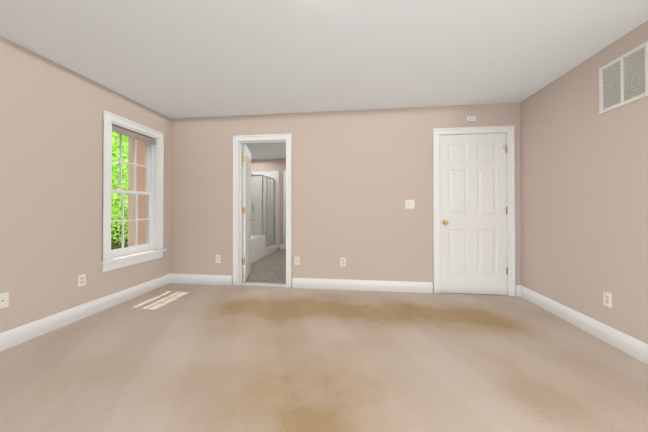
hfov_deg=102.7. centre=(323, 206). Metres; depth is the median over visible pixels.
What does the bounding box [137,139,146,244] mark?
brick wall
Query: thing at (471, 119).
sensor
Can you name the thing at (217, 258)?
electrical outlet
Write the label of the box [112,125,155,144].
shade
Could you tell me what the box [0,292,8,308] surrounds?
outlet
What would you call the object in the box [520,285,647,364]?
baseboard
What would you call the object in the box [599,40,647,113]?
air vent
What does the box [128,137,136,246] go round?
trim
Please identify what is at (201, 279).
baseboard
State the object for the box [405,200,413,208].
double light switch
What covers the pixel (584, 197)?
wall
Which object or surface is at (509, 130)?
trim
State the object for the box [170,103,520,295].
wall
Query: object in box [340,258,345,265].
electrical outlet
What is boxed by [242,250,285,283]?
floor
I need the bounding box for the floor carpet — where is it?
[0,283,647,431]
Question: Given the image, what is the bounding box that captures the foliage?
[111,132,127,248]
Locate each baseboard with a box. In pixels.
[0,274,169,351]
[170,274,231,285]
[292,278,432,292]
[516,285,520,296]
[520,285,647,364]
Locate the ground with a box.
[112,231,127,257]
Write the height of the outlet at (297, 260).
0.116 m
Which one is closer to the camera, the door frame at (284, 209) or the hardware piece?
the hardware piece
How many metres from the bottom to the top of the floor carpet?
0.060 m
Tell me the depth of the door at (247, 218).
3.95 m
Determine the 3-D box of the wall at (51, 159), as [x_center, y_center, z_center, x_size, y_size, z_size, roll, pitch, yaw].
[-2.598,0.048,1.683,0.150,2.720,4.320,0,0,7]
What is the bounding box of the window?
[100,110,166,271]
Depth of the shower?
6.78 m
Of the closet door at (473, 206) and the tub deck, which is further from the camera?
the tub deck
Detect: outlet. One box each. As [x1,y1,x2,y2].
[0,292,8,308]
[78,274,85,286]
[216,255,219,262]
[295,257,299,264]
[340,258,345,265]
[603,291,611,307]
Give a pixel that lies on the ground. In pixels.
(118, 246)
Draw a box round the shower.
[251,171,279,256]
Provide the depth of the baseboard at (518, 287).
3.22 m
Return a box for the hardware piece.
[443,144,507,274]
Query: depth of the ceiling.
2.13 m
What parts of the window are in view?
glass, window sashes, frame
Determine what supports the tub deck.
on the floor
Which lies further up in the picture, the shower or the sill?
the shower
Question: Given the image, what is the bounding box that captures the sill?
[239,282,285,286]
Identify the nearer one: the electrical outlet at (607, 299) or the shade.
the electrical outlet at (607, 299)
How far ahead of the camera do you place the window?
3.27 m
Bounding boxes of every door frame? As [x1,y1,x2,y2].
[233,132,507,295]
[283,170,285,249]
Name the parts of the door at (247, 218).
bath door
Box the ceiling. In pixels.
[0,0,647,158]
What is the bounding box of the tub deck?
[242,236,263,267]
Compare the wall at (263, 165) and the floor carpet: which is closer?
the floor carpet
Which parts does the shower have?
glass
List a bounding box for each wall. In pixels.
[0,36,170,332]
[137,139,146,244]
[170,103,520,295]
[251,159,285,249]
[520,20,647,343]
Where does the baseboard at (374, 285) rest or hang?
attached to the wall at (359, 177)
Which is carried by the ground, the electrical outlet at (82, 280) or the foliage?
the foliage
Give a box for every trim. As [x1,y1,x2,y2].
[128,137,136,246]
[433,126,514,295]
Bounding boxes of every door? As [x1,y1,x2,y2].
[242,144,254,281]
[439,133,506,294]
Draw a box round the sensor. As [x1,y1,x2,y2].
[466,116,475,121]
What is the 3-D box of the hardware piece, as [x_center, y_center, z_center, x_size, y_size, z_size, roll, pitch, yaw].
[1.938,0.030,3.323,0.808,1.653,0.175,0,0,7]
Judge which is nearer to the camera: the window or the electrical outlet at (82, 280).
the electrical outlet at (82, 280)
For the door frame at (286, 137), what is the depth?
3.67 m
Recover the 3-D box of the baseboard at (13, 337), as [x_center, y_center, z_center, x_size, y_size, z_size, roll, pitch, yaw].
[-2.509,1.039,1.725,0.014,0.138,4.200,0,0,7]

